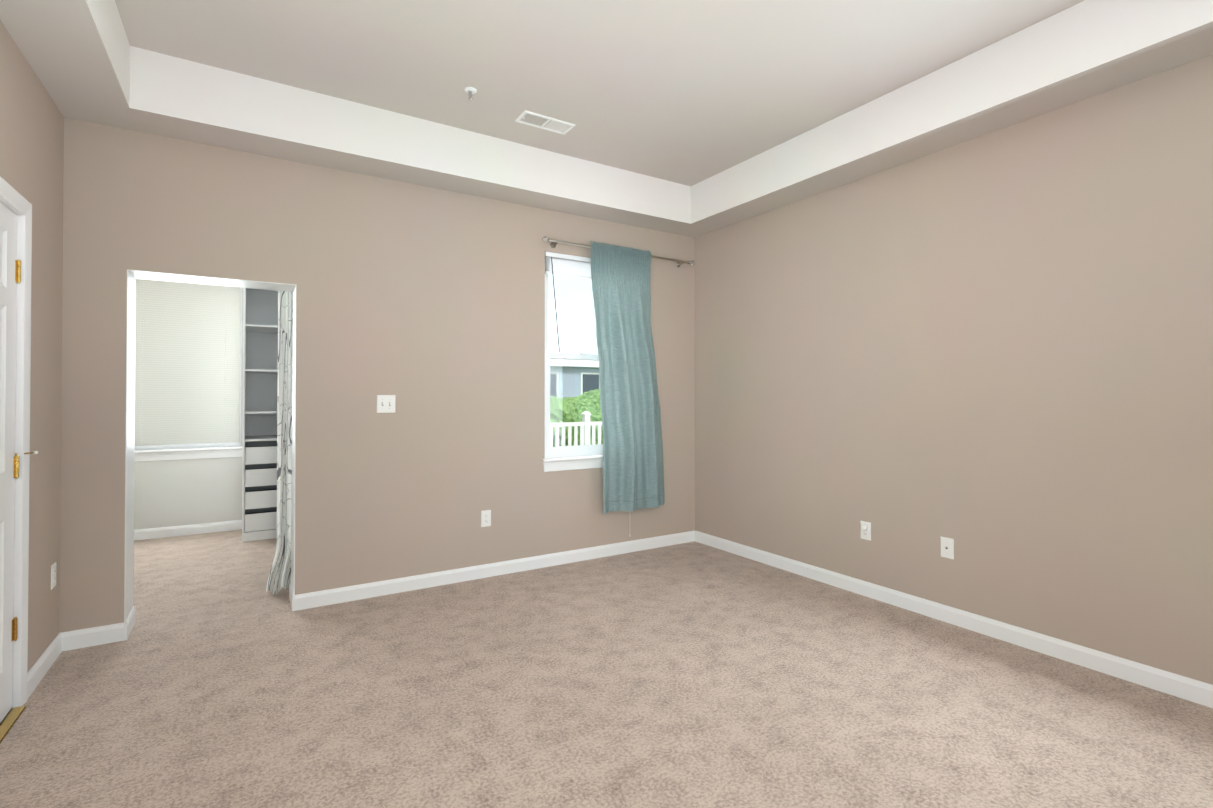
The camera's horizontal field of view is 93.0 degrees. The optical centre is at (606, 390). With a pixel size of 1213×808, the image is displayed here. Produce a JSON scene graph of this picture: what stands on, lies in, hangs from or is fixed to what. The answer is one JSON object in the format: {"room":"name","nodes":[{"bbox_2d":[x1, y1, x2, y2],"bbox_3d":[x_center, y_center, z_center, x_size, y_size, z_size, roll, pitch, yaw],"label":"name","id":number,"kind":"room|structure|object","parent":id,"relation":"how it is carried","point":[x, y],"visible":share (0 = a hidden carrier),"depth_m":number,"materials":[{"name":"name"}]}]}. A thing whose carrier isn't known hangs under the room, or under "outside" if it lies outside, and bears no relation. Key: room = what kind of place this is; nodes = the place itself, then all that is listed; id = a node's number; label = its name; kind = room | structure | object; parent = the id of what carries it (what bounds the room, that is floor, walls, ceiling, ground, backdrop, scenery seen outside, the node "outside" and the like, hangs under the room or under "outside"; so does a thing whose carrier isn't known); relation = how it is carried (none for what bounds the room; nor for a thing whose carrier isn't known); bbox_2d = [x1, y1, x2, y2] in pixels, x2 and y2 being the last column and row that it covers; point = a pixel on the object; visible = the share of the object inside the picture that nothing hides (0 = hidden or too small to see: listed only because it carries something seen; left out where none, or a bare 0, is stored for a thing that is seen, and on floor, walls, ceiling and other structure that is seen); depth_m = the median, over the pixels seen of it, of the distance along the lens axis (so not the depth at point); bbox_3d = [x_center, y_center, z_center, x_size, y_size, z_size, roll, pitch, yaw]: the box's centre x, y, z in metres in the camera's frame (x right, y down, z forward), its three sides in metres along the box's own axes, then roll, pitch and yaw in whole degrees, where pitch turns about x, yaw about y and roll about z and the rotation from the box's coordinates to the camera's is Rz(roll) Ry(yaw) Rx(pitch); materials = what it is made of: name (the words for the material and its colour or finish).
{"room":"bedroom","nodes":[
{"label":"bedroom","id":0,"kind":"room"},
{"bbox_2d":[0,20,67,671],"bbox_3d":[-1.349,-0.278,0.513,0.150,3.150,6.140,0,-1,-32],"label":"wall","id":1,"kind":"structure","parent":0,"point":[33,130],"depth_m":2.67,"materials":[{"name":"beige paint"}]},
{"bbox_2d":[0,176,31,707],"bbox_3d":[-2.249,0.255,2.056,0.068,2.114,0.904,0,-1,-32],"label":"door frame","id":2,"kind":"structure","parent":1,"relation":"attached to","point":[13,200],"depth_m":2.40,"materials":[{"name":"white paint"}]},
{"bbox_2d":[0,202,37,722],"bbox_3d":[-2.245,0.285,2.096,0.111,2.030,0.824,0,-1,-32],"label":"door","id":3,"kind":"structure","parent":1,"relation":"in","point":[10,272],"depth_m":2.31,"materials":[{"name":"white paint"}]},
{"bbox_2d":[27,631,70,698],"bbox_3d":[-2.620,1.272,2.683,0.014,0.092,0.565,0,-1,-32],"label":"baseboard","id":4,"kind":"structure","parent":1,"relation":"attached to","point":[62,641],"depth_m":2.70,"materials":[{"name":"white paint"}]},
{"bbox_2d":[51,562,55,589],"bbox_3d":[-2.709,0.907,2.823,0.008,0.116,0.072,0,-1,-32],"label":"outlet","id":5,"kind":"object","parent":1,"relation":"attached to","point":[53,575],"visible":1,"depth_m":2.81,"materials":[{"name":"white plastic"}]},
{"bbox_2d":[134,288,242,529],"bbox_3d":[-3.587,0.048,5.669,2.010,2.600,0.140,0,-1,-32],"label":"wall","id":6,"kind":"structure","parent":0,"point":[168,493],"depth_m":5.39,"materials":[{"name":"paint"}]},
{"bbox_2d":[134,446,241,461],"bbox_3d":[-3.928,0.590,5.357,0.943,0.099,0.077,0,-1,-32],"label":"window sill","id":7,"kind":"structure","parent":6,"relation":"attached to","point":[180,454],"depth_m":5.36,"materials":[{"name":"white paint"}]},
{"bbox_2d":[134,520,241,540],"bbox_3d":[-3.961,1.298,5.331,0.990,0.092,0.014,0,-1,-32],"label":"baseboard","id":8,"kind":"structure","parent":6,"relation":"attached to","point":[152,533],"depth_m":5.36,"materials":[{"name":"white paint"}]},
{"bbox_2d":[135,287,241,449],"bbox_3d":[-3.969,-0.255,5.432,0.887,1.600,0.080,0,-1,-32],"label":"window frame","id":9,"kind":"structure","parent":6,"relation":"in","point":[183,447],"depth_m":5.59,"materials":[{"name":"white plastic"}]},
{"bbox_2d":[135,279,239,447],"bbox_3d":[-3.938,-0.267,5.382,0.867,1.572,0.026,0,-1,-32],"label":"window blind","id":10,"kind":"object","parent":9,"relation":"attached to","point":[187,363],"visible":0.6,"depth_m":5.39,"materials":[{"name":"white plastic"}]},
{"bbox_2d":[64,118,695,631],"bbox_3d":[-1.065,-0.242,4.159,4.200,3.150,0.260,0,-1,-32],"label":"wall","id":11,"kind":"structure","parent":0,"point":[431,299],"depth_m":3.73,"materials":[{"name":"beige paint"}]},
{"bbox_2d":[71,623,118,635],"bbox_3d":[-2.897,1.277,3.159,0.489,0.092,0.014,0,-1,-32],"label":"baseboard","id":12,"kind":"structure","parent":11,"relation":"attached to","point":[113,627],"depth_m":2.99,"materials":[{"name":"white paint"}]},
{"bbox_2d":[119,606,135,640],"bbox_3d":[-2.619,1.277,3.163,0.014,0.092,0.274,0,-1,-32],"label":"baseboard","id":13,"kind":"structure","parent":11,"relation":"attached to","point":[125,628],"depth_m":3.08,"materials":[{"name":"white paint"}]},
{"bbox_2d":[124,269,295,621],"bbox_3d":[-2.291,0.340,3.386,0.798,1.970,0.262,0,-1,-32],"label":"door frame","id":14,"kind":"structure","parent":11,"relation":"attached to","point":[133,276],"depth_m":3.24,"materials":[{"name":"white paint"}]},
{"bbox_2d":[377,395,394,412],"bbox_3d":[-1.437,0.087,3.759,0.116,0.116,0.018,0,-1,-32],"label":"switch plate","id":15,"kind":"object","parent":11,"relation":"attached to","point":[385,403],"visible":1,"depth_m":3.76,"materials":[{"name":"white plastic"}]},
{"bbox_2d":[481,510,490,526],"bbox_3d":[-0.861,0.914,4.117,0.072,0.116,0.008,0,-1,-32],"label":"outlet","id":16,"kind":"object","parent":11,"relation":"attached to","point":[485,518],"visible":1,"depth_m":4.12,"materials":[{"name":"white plastic"}]},
{"bbox_2d":[289,530,694,610],"bbox_3d":[-0.557,1.288,4.300,3.151,0.092,0.014,0,-1,-32],"label":"baseboard","id":17,"kind":"structure","parent":11,"relation":"attached to","point":[398,585],"depth_m":4.05,"materials":[{"name":"white paint"}]},
{"bbox_2d":[541,454,602,471],"bbox_3d":[-0.097,0.568,4.603,0.936,0.099,0.093,0,-1,-32],"label":"window sill","id":18,"kind":"structure","parent":11,"relation":"attached to","point":[571,463],"depth_m":4.47,"materials":[{"name":"white paint"}]},
{"bbox_2d":[545,258,602,457],"bbox_3d":[-0.141,-0.270,4.681,0.880,1.585,0.086,0,-1,-32],"label":"window","id":19,"kind":"structure","parent":11,"relation":"in","point":[566,451],"depth_m":4.53,"materials":[{"name":"white plastic"}]},
{"bbox_2d":[542,236,694,266],"bbox_3d":[0.136,-1.120,4.708,1.488,0.058,0.098,0,-1,-32],"label":"curtain rod","id":20,"kind":"object","parent":11,"relation":"attached to","point":[553,245],"visible":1,"depth_m":4.47,"materials":[{"name":"silver"}]},
{"bbox_2d":[590,240,664,513],"bbox_3d":[0.206,-0.106,4.666,0.745,2.137,0.132,0,-1,-32],"label":"curtain","id":21,"kind":"object","parent":20,"relation":"hanging from","point":[633,472],"visible":1,"depth_m":4.62,"materials":[{"name":"teal fabric"}]},
{"bbox_2d":[0,529,1212,807],"bbox_3d":[-0.375,1.377,2.616,4.950,0.120,8.700,0,-1,-32],"label":"floor","id":22,"kind":"structure","parent":0,"point":[692,675],"depth_m":2.40,"materials":[{"name":"carpet"}]},
{"bbox_2d":[0,706,25,743],"bbox_3d":[-2.244,1.308,2.049,0.080,0.007,0.768,0,-1,-32],"label":"threshold","id":23,"kind":"object","parent":22,"relation":"on","point":[10,719],"depth_m":2.28,"materials":[{"name":"gold"}]},
{"bbox_2d":[242,288,277,541],"bbox_3d":[-3.171,0.166,5.489,0.500,2.360,0.580,0,-1,-32],"label":"shelving unit","id":24,"kind":"object","parent":22,"relation":"on","point":[259,438],"visible":0.62,"depth_m":5.61,"materials":[{"name":"white wood"}]},
{"bbox_2d":[0,0,1212,237],"bbox_3d":[0.499,-1.627,1.683,4.490,0.430,6.140,0,-1,-32],"label":"ceiling","id":25,"kind":"structure","parent":0,"point":[692,118],"depth_m":3.02,"materials":[{"name":"paint"}]},
{"bbox_2d":[464,87,476,100],"bbox_3d":[-0.773,-1.679,3.267,0.072,0.054,0.072,0,-1,-32],"label":"sprinkler head","id":26,"kind":"object","parent":25,"relation":"attached to","point":[468,90],"visible":1,"depth_m":3.26},
{"bbox_2d":[515,110,574,134],"bbox_3d":[-0.388,-1.751,3.661,0.356,0.122,0.162,0,-1,-32],"label":"ceiling vent","id":27,"kind":"object","parent":25,"relation":"in","point":[525,112],"visible":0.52,"depth_m":3.66,"materials":[{"name":"white metal"}]},
{"bbox_2d":[696,54,1212,684],"bbox_3d":[2.343,-0.256,2.823,0.140,3.150,6.140,0,-1,-32],"label":"wall","id":28,"kind":"structure","parent":0,"point":[990,354],"depth_m":3.07,"materials":[{"name":"beige paint"}]},
{"bbox_2d":[860,521,870,540],"bbox_3d":[1.670,0.907,3.728,0.028,0.116,0.072,0,-1,-32],"label":"outlet","id":29,"kind":"object","parent":28,"relation":"attached to","point":[865,530],"visible":1,"depth_m":3.72,"materials":[{"name":"white plastic"}]},
{"bbox_2d":[941,537,953,559],"bbox_3d":[1.949,0.901,3.298,0.012,0.116,0.072,0,-1,-32],"label":"outlet","id":30,"kind":"object","parent":28,"relation":"attached to","point":[947,547],"visible":1,"depth_m":3.29,"materials":[{"name":"white plastic"}]},
{"bbox_2d":[695,531,1212,707],"bbox_3d":[2.309,1.272,2.716,0.014,0.092,5.740,0,-1,-32],"label":"baseboard","id":31,"kind":"structure","parent":28,"relation":"attached to","point":[1185,688],"depth_m":3.06,"materials":[{"name":"white paint"}]},
{"bbox_3d":[-2.358,-0.972,3.734,2.050,0.016,0.016,0,-1,-32],"label":"curtain rod","id":32,"kind":"object","parent":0,"visible":0},
{"bbox_2d":[266,291,292,595],"bbox_3d":[-2.014,0.178,3.890,0.480,2.296,0.182,0,-1,-32],"label":"curtain","id":33,"kind":"object","parent":32,"relation":"hanging from","point":[279,578],"visible":0.21,"depth_m":3.85,"materials":[{"name":"white fabric"}]},
{"label":"outside","id":34,"kind":"structure","parent":0,"visible":0},
{"bbox_3d":[-18.792,3.217,37.919,90.000,0.200,75.560,0,-1,-32],"label":"lawn","id":35,"kind":"structure","parent":34,"visible":0},
{"bbox_2d":[548,351,598,397],"bbox_3d":[-3.588,0.413,32.503,12.600,5.300,9.600,0,-1,-32],"label":"house","id":36,"kind":"structure","parent":35,"relation":"on","point":[572,368],"depth_m":28.52,"materials":[{"name":"blue"}]},
{"bbox_2d":[550,411,601,446],"bbox_3d":[-2.055,1.632,11.189,22.000,2.440,0.160,0,-1,-32],"label":"fence","id":37,"kind":"object","parent":35,"relation":"on","point":[586,436],"depth_m":12.10,"materials":[{"name":"white wood"}]},
{"bbox_2d":[550,394,602,446],"bbox_3d":[-1.172,1.470,16.748,2.856,2.875,2.917,0,-1,-32],"label":"bush","id":38,"kind":"object","parent":35,"relation":"on","point":[587,407],"depth_m":15.67,"materials":[{"name":"green plant"}]},
{"bbox_2d":[583,389,600,410],"bbox_3d":[-0.049,1.412,22.901,3.314,3.112,3.364,0,-1,-32],"label":"tree","id":39,"kind":"object","parent":35,"relation":"on","point":[594,394],"depth_m":21.98,"materials":[{"name":"green plant"}]}
]}

